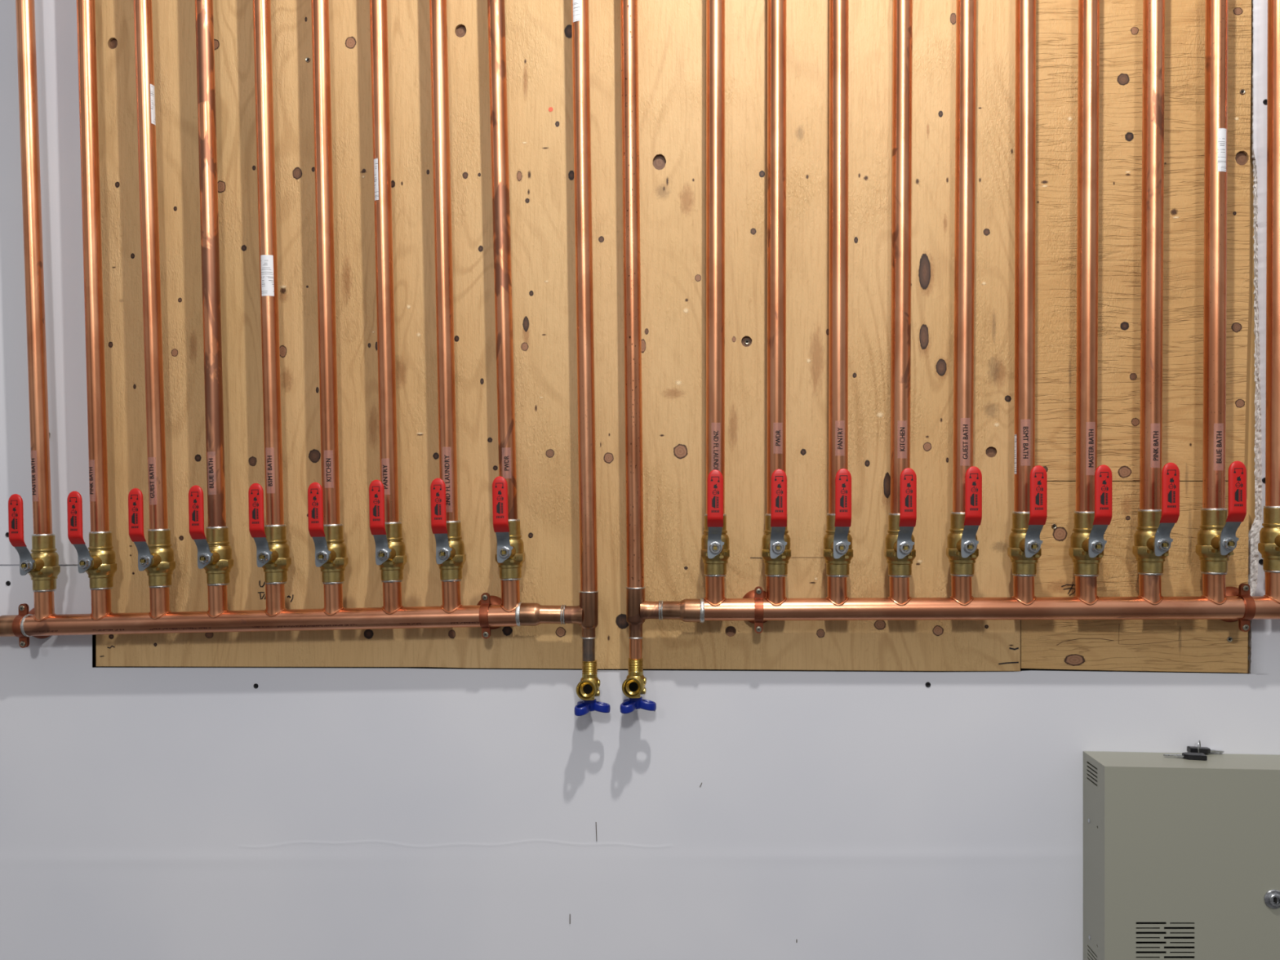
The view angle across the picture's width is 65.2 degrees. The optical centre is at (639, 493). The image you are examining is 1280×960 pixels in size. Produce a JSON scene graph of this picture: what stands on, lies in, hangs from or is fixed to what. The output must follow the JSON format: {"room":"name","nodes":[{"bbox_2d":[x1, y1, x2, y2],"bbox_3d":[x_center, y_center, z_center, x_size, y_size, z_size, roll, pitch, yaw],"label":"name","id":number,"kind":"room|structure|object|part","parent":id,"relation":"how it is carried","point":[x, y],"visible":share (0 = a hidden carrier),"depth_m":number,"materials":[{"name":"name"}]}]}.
{"room":"mechanical room","nodes":[
{"label":"mechanical room","id":0,"kind":"room"},
{"bbox_2d":[0,0,1279,959],"bbox_3d":[-0.078,-0.089,1.252,2.306,2.238,0.017,0,0,4],"label":"wall","id":1,"kind":"structure","parent":0,"point":[147,812],"depth_m":1.25,"materials":[{"name":"paint"}]},
{"bbox_2d":[23,580,519,635],"bbox_3d":[-0.458,0.139,1.239,0.629,0.081,0.026,0,0,4],"label":"manifold","id":2,"kind":"object","parent":1,"relation":"attached to","point":[451,614],"visible":0.98,"depth_m":1.23,"materials":[{"name":"orange metal"}]},
{"bbox_2d":[0,613,31,636],"bbox_3d":[-0.980,0.173,1.279,0.424,0.029,0.029,-2,0,4],"label":"pipe","id":3,"kind":"object","parent":2,"relation":"attached to","point":[6,621],"visible":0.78,"depth_m":1.25,"materials":[{"name":"orange metal"}]},
{"bbox_2d":[12,603,48,648],"bbox_3d":[-0.777,0.167,1.272,0.042,0.056,0.047,-1,0,4],"label":"clamp","id":4,"kind":"object","parent":2,"relation":"attached to","point":[24,642],"visible":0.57,"depth_m":1.26,"materials":[{"name":"orange metal"}]},
{"bbox_2d":[8,493,60,592],"bbox_3d":[-0.753,0.062,1.244,0.033,0.123,0.068,-1,0,4],"label":"valve","id":5,"kind":"object","parent":2,"relation":"attached to","point":[43,568],"visible":1,"depth_m":1.25,"materials":[{"name":"gold metal"}]},
{"bbox_3d":[-0.755,0.052,1.221,0.019,0.098,0.020,-1,0,4],"label":"lever","id":6,"kind":"part","parent":5,"relation":"part of","materials":[{"name":"metal"}]},
{"bbox_2d":[15,0,52,533],"bbox_3d":[-0.772,-0.492,1.262,0.060,1.103,0.021,0,0,4],"label":"supply pipe","id":7,"kind":"object","parent":5,"relation":"attached to","point":[24,9],"visible":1,"depth_m":1.25,"materials":[{"name":"orange metal"}]},
{"bbox_2d":[66,491,116,590],"bbox_3d":[-0.679,0.059,1.238,0.033,0.124,0.068,-1,0,4],"label":"valve","id":8,"kind":"object","parent":2,"relation":"attached to","point":[99,562],"visible":1,"depth_m":1.24,"materials":[{"name":"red metal"}]},
{"bbox_3d":[-0.680,0.049,1.215,0.019,0.098,0.020,-1,0,4],"label":"lever","id":9,"kind":"part","parent":8,"relation":"part of","materials":[{"name":"metal"}]},
{"bbox_2d":[75,0,109,531],"bbox_3d":[-0.693,-0.494,1.256,0.021,1.099,0.021,-2,0,4],"label":"supply pipe","id":10,"kind":"object","parent":8,"relation":"attached to","point":[86,9],"visible":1,"depth_m":1.25,"materials":[{"name":"orange metal"}]},
{"bbox_2d":[128,488,175,588],"bbox_3d":[-0.602,0.056,1.232,0.033,0.124,0.069,-1,0,4],"label":"valve","id":11,"kind":"object","parent":2,"relation":"attached to","point":[156,557],"visible":1,"depth_m":1.23,"materials":[{"name":"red metal"}]},
{"bbox_3d":[-0.603,0.045,1.209,0.019,0.098,0.020,-1,0,4],"label":"lever","id":12,"kind":"part","parent":11,"relation":"part of","materials":[{"name":"metal"}]},
{"bbox_2d":[133,0,168,528],"bbox_3d":[-0.618,-0.495,1.251,0.056,1.096,0.021,0,0,4],"label":"supply pipe","id":13,"kind":"object","parent":11,"relation":"attached to","point":[143,15],"visible":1,"depth_m":1.24,"materials":[{"name":"orange metal"}]},
{"bbox_2d":[188,484,233,586],"bbox_3d":[-0.527,0.052,1.226,0.033,0.124,0.069,-1,0,4],"label":"valve","id":14,"kind":"object","parent":2,"relation":"attached to","point":[214,551],"visible":1,"depth_m":1.23,"materials":[{"name":"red metal"}]},
{"bbox_3d":[-0.528,0.042,1.203,0.019,0.099,0.020,-1,0,4],"label":"lever","id":15,"kind":"part","parent":14,"relation":"part of","materials":[{"name":"metal"}]},
{"bbox_2d":[195,0,226,526],"bbox_3d":[-0.540,-0.497,1.245,0.022,1.092,0.021,-1,0,4],"label":"supply pipe","id":16,"kind":"object","parent":14,"relation":"attached to","point":[204,19],"visible":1,"depth_m":1.24,"materials":[{"name":"orange metal"}]},
{"bbox_2d":[248,483,291,584],"bbox_3d":[-0.453,0.050,1.220,0.033,0.124,0.069,-1,0,4],"label":"valve","id":17,"kind":"object","parent":2,"relation":"attached to","point":[273,553],"visible":0.99,"depth_m":1.22,"materials":[{"name":"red metal"}]},
{"bbox_3d":[-0.454,0.040,1.198,0.019,0.099,0.020,-1,0,4],"label":"lever","id":18,"kind":"part","parent":17,"relation":"part of","materials":[{"name":"metal"}]},
{"bbox_2d":[253,0,284,524],"bbox_3d":[-0.466,-0.498,1.239,0.022,1.090,0.021,-2,0,4],"label":"supply pipe","id":19,"kind":"object","parent":17,"relation":"attached to","point":[261,8],"visible":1,"depth_m":1.23,"materials":[{"name":"orange metal"}]},
{"bbox_2d":[307,482,347,584],"bbox_3d":[-0.381,0.049,1.215,0.033,0.125,0.069,-1,0,4],"label":"valve","id":20,"kind":"object","parent":2,"relation":"attached to","point":[331,551],"visible":1,"depth_m":1.21,"materials":[{"name":"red metal"}]},
{"bbox_3d":[-0.382,0.039,1.192,0.019,0.099,0.020,-1,0,4],"label":"lever","id":21,"kind":"part","parent":20,"relation":"part of","materials":[{"name":"metal"}]},
{"bbox_2d":[311,0,340,524],"bbox_3d":[-0.392,-0.498,1.233,0.023,1.089,0.022,-1,0,4],"label":"supply pipe","id":22,"kind":"object","parent":20,"relation":"attached to","point":[319,8],"visible":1,"depth_m":1.22,"materials":[{"name":"orange metal"}]},
{"bbox_2d":[368,480,406,582],"bbox_3d":[-0.307,0.046,1.209,0.033,0.125,0.069,-1,0,4],"label":"valve","id":23,"kind":"object","parent":2,"relation":"attached to","point":[390,548],"visible":0.99,"depth_m":1.20,"materials":[{"name":"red metal"}]},
{"bbox_3d":[-0.308,0.036,1.186,0.019,0.099,0.020,-1,0,4],"label":"lever","id":24,"kind":"part","parent":23,"relation":"part of","materials":[{"name":"metal"}]},
{"bbox_2d":[369,0,399,522],"bbox_3d":[-0.319,-0.500,1.228,0.021,1.087,0.022,-1,0,4],"label":"supply pipe","id":25,"kind":"object","parent":23,"relation":"attached to","point":[378,8],"visible":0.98,"depth_m":1.22,"materials":[{"name":"orange metal"}]},
{"bbox_2d":[430,478,466,582],"bbox_3d":[-0.233,0.045,1.203,0.034,0.125,0.070,-1,0,4],"label":"valve","id":26,"kind":"object","parent":2,"relation":"attached to","point":[451,557],"visible":1,"depth_m":1.19,"materials":[{"name":"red metal"}]},
{"bbox_3d":[-0.234,0.034,1.181,0.019,0.100,0.020,-1,0,4],"label":"lever","id":27,"kind":"part","parent":26,"relation":"part of","materials":[{"name":"metal"}]},
{"bbox_2d":[429,0,457,520],"bbox_3d":[-0.245,-0.501,1.222,0.022,1.085,0.022,-1,0,4],"label":"supply pipe","id":28,"kind":"object","parent":26,"relation":"attached to","point":[437,8],"visible":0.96,"depth_m":1.21,"materials":[{"name":"orange metal"}]},
{"bbox_2d":[476,592,501,638],"bbox_3d":[-0.187,0.149,1.226,0.042,0.056,0.047,-1,0,4],"label":"clamp","id":29,"kind":"object","parent":2,"relation":"attached to","point":[486,600],"visible":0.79,"depth_m":1.22,"materials":[{"name":"orange metal"}]},
{"bbox_2d":[492,475,524,581],"bbox_3d":[-0.160,0.043,1.198,0.034,0.126,0.070,-1,0,4],"label":"valve","id":30,"kind":"object","parent":2,"relation":"attached to","point":[510,555],"visible":1,"depth_m":1.18,"materials":[{"name":"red metal"}]},
{"bbox_2d":[487,0,517,519],"bbox_3d":[-0.173,-0.502,1.216,0.022,1.083,0.022,-1,0,4],"label":"supply pipe","id":31,"kind":"object","parent":30,"relation":"attached to","point":[495,8],"visible":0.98,"depth_m":1.21,"materials":[{"name":"orange metal"}]},
{"bbox_3d":[-0.161,0.032,1.175,0.019,0.100,0.020,-1,0,4],"label":"lever","id":32,"kind":"part","parent":30,"relation":"part of","materials":[{"name":"metal"}]},
{"bbox_2d":[94,0,1020,671],"bbox_3d":[-0.123,-0.465,1.253,1.164,1.375,0.016,0,0,4],"label":"plywood sheet","id":33,"kind":"object","parent":1,"relation":"attached to","point":[672,33],"visible":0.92,"depth_m":1.24,"materials":[{"name":"brown wood"}]},
{"bbox_2d":[305,57,310,62],"bbox_3d":[-0.421,-0.549,1.273,0.006,0.006,0.012,0,0,4],"label":"screw","id":34,"kind":"object","parent":33,"relation":"attached to","point":[307,60],"visible":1,"depth_m":1.27,"materials":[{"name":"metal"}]},
{"bbox_2d":[571,0,597,591],"bbox_3d":[-0.070,-0.462,1.209,0.021,1.163,0.021,-1,0,4],"label":"riser pipe","id":35,"kind":"object","parent":33,"relation":"attached to","point":[580,8],"visible":1,"depth_m":1.20,"materials":[{"name":"orange metal"}]},
{"bbox_2d":[515,590,598,661],"bbox_3d":[-0.100,0.160,1.211,0.099,0.086,0.029,0,0,4],"label":"fitting","id":36,"kind":"object","parent":35,"relation":"attached to","point":[585,615],"visible":0.97,"depth_m":1.20,"materials":[{"name":"orange metal"}]},
{"bbox_2d":[573,659,610,715],"bbox_3d":[-0.057,0.233,1.208,0.042,0.063,0.044,0,0,4],"label":"valve","id":37,"kind":"object","parent":36,"relation":"attached to","point":[588,687],"visible":1,"depth_m":1.20,"materials":[{"name":"gold metal"}]},
{"bbox_2d":[576,680,596,700],"bbox_3d":[-0.063,0.234,1.196,0.025,0.025,0.020,0,0,4],"label":"outlet","id":38,"kind":"object","parent":37,"relation":"attached to","point":[586,690],"depth_m":1.19,"materials":[{"name":"gold metal"}]},
{"bbox_3d":[-0.057,0.257,1.208,0.042,0.016,0.044,0,0,4],"label":"handle","id":39,"kind":"part","parent":37,"relation":"part of","materials":[{"name":"blue plastic"}]},
{"bbox_2d":[620,0,644,587],"bbox_3d":[-0.012,-0.464,1.204,0.022,1.159,0.021,-1,0,4],"label":"riser pipe","id":40,"kind":"object","parent":33,"relation":"attached to","point":[628,8],"visible":1,"depth_m":1.20,"materials":[{"name":"orange metal"}]},
{"bbox_2d":[626,586,704,658],"bbox_3d":[0.030,0.156,1.201,0.095,0.088,0.029,0,0,4],"label":"fitting","id":41,"kind":"object","parent":40,"relation":"attached to","point":[638,610],"visible":0.98,"depth_m":1.19,"materials":[{"name":"orange metal"}]},
{"bbox_2d":[744,339,749,344],"bbox_3d":[0.132,-0.186,1.235,0.006,0.006,0.012,0,0,4],"label":"screw","id":42,"kind":"object","parent":33,"relation":"attached to","point":[746,341],"visible":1,"depth_m":1.23,"materials":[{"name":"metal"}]},
{"bbox_2d":[620,657,656,713],"bbox_3d":[-0.002,0.230,1.203,0.042,0.063,0.044,0,0,7],"label":"valve","id":43,"kind":"object","parent":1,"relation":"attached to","point":[633,686],"visible":1,"depth_m":1.20,"materials":[{"name":"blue metal"}]},
{"bbox_2d":[622,677,642,697],"bbox_3d":[-0.009,0.230,1.192,0.024,0.025,0.021,0,0,4],"label":"outlet","id":44,"kind":"object","parent":43,"relation":"attached to","point":[632,687],"depth_m":1.19,"materials":[{"name":"gold metal"}]},
{"bbox_3d":[-0.002,0.253,1.203,0.042,0.016,0.044,0,0,7],"label":"handle","id":45,"kind":"part","parent":43,"relation":"part of","materials":[{"name":"blue plastic"}]},
{"bbox_2d":[925,682,930,687],"bbox_3d":[0.349,0.232,1.216,0.006,0.006,0.012,0,0,4],"label":"screw","id":46,"kind":"object","parent":1,"relation":"attached to","point":[927,684],"visible":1,"depth_m":1.21,"materials":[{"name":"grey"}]},
{"bbox_2d":[703,571,1279,620],"bbox_3d":[0.540,0.120,1.162,0.936,0.064,0.027,0,0,4],"label":"manifold","id":47,"kind":"object","parent":1,"relation":"attached to","point":[1214,603],"visible":0.98,"depth_m":1.16,"materials":[{"name":"orange metal"}]},
{"bbox_2d":[701,469,729,577],"bbox_3d":[0.089,0.036,1.179,0.034,0.127,0.070,0,0,4],"label":"valve","id":48,"kind":"object","parent":47,"relation":"attached to","point":[715,551],"visible":1,"depth_m":1.16,"materials":[{"name":"red metal"}]},
{"bbox_2d":[706,0,724,514],"bbox_3d":[0.090,-0.505,1.196,0.023,1.076,0.023,0,0,4],"label":"supply pipe","id":49,"kind":"object","parent":48,"relation":"attached to","point":[715,9],"visible":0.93,"depth_m":1.19,"materials":[{"name":"orange metal"}]},
{"bbox_3d":[0.088,0.025,1.155,0.020,0.101,0.020,0,0,4],"label":"lever","id":50,"kind":"part","parent":48,"relation":"part of","materials":[{"name":"metal"}]},
{"bbox_2d":[742,586,768,633],"bbox_3d":[0.142,0.139,1.201,0.042,0.056,0.047,0,0,4],"label":"clamp","id":51,"kind":"object","parent":47,"relation":"attached to","point":[758,594],"visible":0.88,"depth_m":1.19,"materials":[{"name":"orange metal"}]},
{"bbox_2d":[761,469,791,577],"bbox_3d":[0.161,0.036,1.173,0.034,0.127,0.070,0,0,4],"label":"valve","id":52,"kind":"object","parent":47,"relation":"attached to","point":[775,550],"visible":1,"depth_m":1.16,"materials":[{"name":"red plastic"}]},
{"bbox_2d":[767,0,786,514],"bbox_3d":[0.163,-0.505,1.191,0.023,1.076,0.023,0,0,4],"label":"supply pipe","id":53,"kind":"object","parent":52,"relation":"attached to","point":[776,9],"visible":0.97,"depth_m":1.18,"materials":[{"name":"orange metal"}]},
{"bbox_3d":[0.160,0.025,1.150,0.020,0.101,0.020,0,0,4],"label":"lever","id":54,"kind":"part","parent":52,"relation":"part of","materials":[{"name":"metal"}]},
{"bbox_2d":[822,468,853,577],"bbox_3d":[0.233,0.035,1.167,0.034,0.127,0.070,0,0,4],"label":"valve","id":55,"kind":"object","parent":47,"relation":"attached to","point":[837,551],"visible":1,"depth_m":1.15,"materials":[{"name":"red metal"}]},
{"bbox_2d":[828,0,848,513],"bbox_3d":[0.236,-0.505,1.185,0.024,1.076,0.023,0,0,4],"label":"supply pipe","id":56,"kind":"object","parent":55,"relation":"attached to","point":[838,9],"visible":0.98,"depth_m":1.18,"materials":[{"name":"orange metal"}]},
{"bbox_3d":[0.232,0.025,1.144,0.020,0.101,0.020,0,0,4],"label":"lever","id":57,"kind":"part","parent":55,"relation":"part of","materials":[{"name":"metal"}]},
{"bbox_2d":[884,467,916,577],"bbox_3d":[0.305,0.035,1.162,0.034,0.128,0.071,0,0,4],"label":"valve","id":58,"kind":"object","parent":47,"relation":"attached to","point":[900,553],"visible":1,"depth_m":1.15,"materials":[{"name":"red metal"}]},
{"bbox_2d":[890,0,912,513],"bbox_3d":[0.309,-0.505,1.179,0.023,1.076,0.023,0,0,4],"label":"supply pipe","id":59,"kind":"object","parent":58,"relation":"attached to","point":[902,40],"visible":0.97,"depth_m":1.17,"materials":[{"name":"orange metal"}]},
{"bbox_3d":[0.304,0.024,1.138,0.020,0.102,0.020,0,0,4],"label":"lever","id":60,"kind":"part","parent":58,"relation":"part of","materials":[{"name":"metal"}]},
{"bbox_2d":[946,466,982,577],"bbox_3d":[0.377,0.034,1.156,0.034,0.128,0.071,0,0,4],"label":"valve","id":61,"kind":"object","parent":47,"relation":"attached to","point":[962,551],"visible":1,"depth_m":1.14,"materials":[{"name":"red plastic"}]},
{"bbox_2d":[952,0,976,512],"bbox_3d":[0.383,-0.506,1.174,0.024,1.074,0.023,0,0,4],"label":"supply pipe","id":62,"kind":"object","parent":61,"relation":"attached to","point":[966,10],"visible":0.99,"depth_m":1.17,"materials":[{"name":"orange metal"}]},
{"bbox_3d":[0.376,0.023,1.133,0.020,0.102,0.021,0,0,4],"label":"lever","id":63,"kind":"part","parent":61,"relation":"part of","materials":[{"name":"metal"}]},
{"bbox_2d":[1007,465,1047,577],"bbox_3d":[0.448,0.033,1.151,0.034,0.128,0.071,0,0,4],"label":"valve","id":64,"kind":"object","parent":47,"relation":"attached to","point":[1024,550],"visible":1,"depth_m":1.14,"materials":[{"name":"red plastic"}]},
{"bbox_2d":[1013,0,1035,511],"bbox_3d":[0.451,-0.506,1.169,0.024,1.074,0.023,0,0,4],"label":"supply pipe","id":65,"kind":"object","parent":64,"relation":"attached to","point":[1025,10],"visible":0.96,"depth_m":1.16,"materials":[{"name":"orange metal"}]},
{"bbox_3d":[0.447,0.022,1.127,0.020,0.102,0.021,0,0,4],"label":"lever","id":66,"kind":"part","parent":64,"relation":"part of","materials":[{"name":"metal"}]},
{"bbox_2d":[1068,464,1111,577],"bbox_3d":[0.518,0.033,1.145,0.034,0.128,0.071,0,0,4],"label":"valve","id":67,"kind":"object","parent":47,"relation":"attached to","point":[1087,543],"visible":0.99,"depth_m":1.13,"materials":[{"name":"red plastic"}]},
{"bbox_2d":[1075,0,1099,511],"bbox_3d":[0.522,-0.506,1.163,0.023,1.074,0.023,0,0,4],"label":"supply pipe","id":68,"kind":"object","parent":67,"relation":"attached to","point":[1088,80],"visible":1,"depth_m":1.15,"materials":[{"name":"orange metal"}]},
{"bbox_3d":[0.517,0.022,1.122,0.020,0.102,0.021,0,0,4],"label":"lever","id":69,"kind":"part","parent":67,"relation":"part of","materials":[{"name":"metal"}]},
{"bbox_3d":[0.517,0.060,1.130,0.004,0.004,0.012,0,0,4],"label":"stem","id":70,"kind":"part","parent":67,"relation":"part of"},
{"bbox_2d":[1132,462,1179,575],"bbox_3d":[0.590,0.030,1.140,0.034,0.129,0.071,0,0,4],"label":"valve","id":71,"kind":"object","parent":47,"relation":"attached to","point":[1153,541],"visible":0.98,"depth_m":1.13,"materials":[{"name":"red plastic"}]},
{"bbox_2d":[1139,0,1164,509],"bbox_3d":[0.595,-0.507,1.158,0.024,1.071,0.023,0,0,4],"label":"supply pipe","id":72,"kind":"object","parent":71,"relation":"attached to","point":[1153,11],"visible":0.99,"depth_m":1.15,"materials":[{"name":"orange metal"}]},
{"bbox_3d":[0.589,0.058,1.125,0.004,0.004,0.012,0,0,4],"label":"stem","id":73,"kind":"part","parent":71,"relation":"part of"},
{"bbox_3d":[0.589,0.019,1.116,0.020,0.102,0.021,0,0,4],"label":"lever","id":74,"kind":"part","parent":71,"relation":"part of","materials":[{"name":"metal"}]},
{"bbox_2d":[1195,461,1246,575],"bbox_3d":[0.660,0.029,1.134,0.034,0.129,0.072,0,0,4],"label":"valve","id":75,"kind":"object","parent":47,"relation":"attached to","point":[1217,540],"visible":1,"depth_m":1.13,"materials":[{"name":"red plastic"}]},
{"bbox_2d":[1202,0,1227,508],"bbox_3d":[0.664,-0.508,1.152,0.023,1.070,0.023,0,0,4],"label":"supply pipe","id":76,"kind":"object","parent":75,"relation":"attached to","point":[1215,11],"visible":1,"depth_m":1.14,"materials":[{"name":"orange metal"}]},
{"bbox_3d":[0.659,0.057,1.119,0.004,0.004,0.012,0,0,4],"label":"stem","id":77,"kind":"part","parent":75,"relation":"part of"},
{"bbox_3d":[0.659,0.018,1.111,0.020,0.103,0.021,0,0,4],"label":"lever","id":78,"kind":"part","parent":75,"relation":"part of","materials":[{"name":"metal"}]},
{"bbox_2d":[1221,582,1255,631],"bbox_3d":[0.696,0.131,1.159,0.042,0.056,0.047,0,0,4],"label":"clamp","id":79,"kind":"object","parent":47,"relation":"attached to","point":[1243,590],"visible":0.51,"depth_m":1.15,"materials":[{"name":"orange metal"}]},
{"bbox_2d":[1257,506,1279,573],"bbox_3d":[0.730,0.026,1.129,0.035,0.129,0.072,0,0,4],"label":"valve","id":80,"kind":"object","parent":47,"relation":"attached to","point":[1268,546],"visible":1,"depth_m":1.14,"materials":[{"name":"gold metal"}]},
{"bbox_2d":[1265,0,1279,506],"bbox_3d":[0.733,-0.509,1.147,0.023,1.068,0.023,0,0,4],"label":"supply pipe","id":81,"kind":"object","parent":80,"relation":"attached to","point":[1272,420],"visible":0.99,"depth_m":1.14,"materials":[{"name":"orange metal"}]},
{"bbox_2d":[1020,481,1248,672],"bbox_3d":[0.589,0.099,1.198,0.262,0.226,0.016,0,0,4],"label":"plywood sheet","id":82,"kind":"object","parent":1,"relation":"attached to","point":[1118,645],"visible":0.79,"depth_m":1.19,"materials":[{"name":"brown wood"}]},
{"bbox_2d":[1051,524,1057,528],"bbox_3d":[0.496,0.040,1.203,0.006,0.006,0.012,0,0,4],"label":"screw","id":83,"kind":"object","parent":82,"relation":"attached to","point":[1053,526],"visible":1,"depth_m":1.20,"materials":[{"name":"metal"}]},
{"bbox_2d":[1226,636,1232,642],"bbox_3d":[0.698,0.173,1.187,0.006,0.006,0.012,0,0,4],"label":"screw","id":84,"kind":"object","parent":82,"relation":"attached to","point":[1229,639],"visible":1,"depth_m":1.18,"materials":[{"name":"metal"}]},
{"bbox_2d":[1035,0,1251,480],"bbox_3d":[0.591,-0.526,1.198,0.266,1.093,0.016,0,0,4],"label":"plywood sheet","id":85,"kind":"object","parent":1,"relation":"attached to","point":[1121,21],"visible":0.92,"depth_m":1.19,"materials":[{"name":"brown wood"}]},
{"bbox_2d":[1239,88,1245,94],"bbox_3d":[0.712,-0.474,1.186,0.006,0.006,0.012,0,0,4],"label":"screw","id":86,"kind":"object","parent":85,"relation":"attached to","point":[1242,91],"visible":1,"depth_m":1.18,"materials":[{"name":"metal"}]},
{"bbox_2d":[1083,751,1279,959],"bbox_3d":[0.709,0.509,1.147,0.366,0.401,0.072,0,0,4],"label":"control box","id":87,"kind":"object","parent":1,"relation":"attached to","point":[1181,856],"visible":1,"depth_m":1.12,"materials":[{"name":"grey metal"}]},
{"bbox_2d":[1163,751,1207,760],"bbox_3d":[0.634,0.305,1.164,0.045,0.005,0.014,0,0,11],"label":"key","id":88,"kind":"object","parent":87,"relation":"on","point":[1191,756],"visible":1,"depth_m":1.16,"materials":[{"name":"black plastic"}]},
{"bbox_3d":[0.622,0.306,1.167,0.022,0.002,0.005,0,0,11],"label":"blade","id":89,"kind":"part","parent":88,"relation":"part of","materials":[{"name":"metal"}]},
{"bbox_2d":[1197,740,1200,752],"bbox_3d":[0.658,0.299,1.176,0.001,0.019,0.009,0,0,41],"label":"ring","id":90,"kind":"object","parent":87,"relation":"on","point":[1199,742],"visible":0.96,"depth_m":1.17,"materials":[{"name":"metal"}]},
{"bbox_2d":[1186,746,1223,753],"bbox_3d":[0.670,0.303,1.183,0.041,0.007,0.014,0,0,4],"label":"key","id":91,"kind":"object","parent":87,"relation":"on","point":[1190,748],"visible":1,"depth_m":1.18,"materials":[{"name":"black plastic"}]},
{"bbox_3d":[0.681,0.305,1.183,0.018,0.002,0.005,3,0,4],"label":"blade","id":92,"kind":"part","parent":91,"relation":"part of","materials":[{"name":"metal"}]},
{"bbox_2d":[1244,0,1255,673],"bbox_3d":[0.732,-0.435,1.196,0.032,1.299,0.003,0,0,4],"label":"stud","id":93,"kind":"object","parent":1,"relation":"attached to","point":[1250,429],"visible":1,"depth_m":1.19,"materials":[{"name":"brown wood"}]},
{"bbox_2d":[1262,98,1266,104],"bbox_3d":[0.740,-0.462,1.186,0.006,0.006,0.012,0,0,4],"label":"screw","id":94,"kind":"object","parent":1,"relation":"attached to","point":[1264,101],"visible":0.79,"depth_m":1.18,"materials":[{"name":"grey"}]}
]}

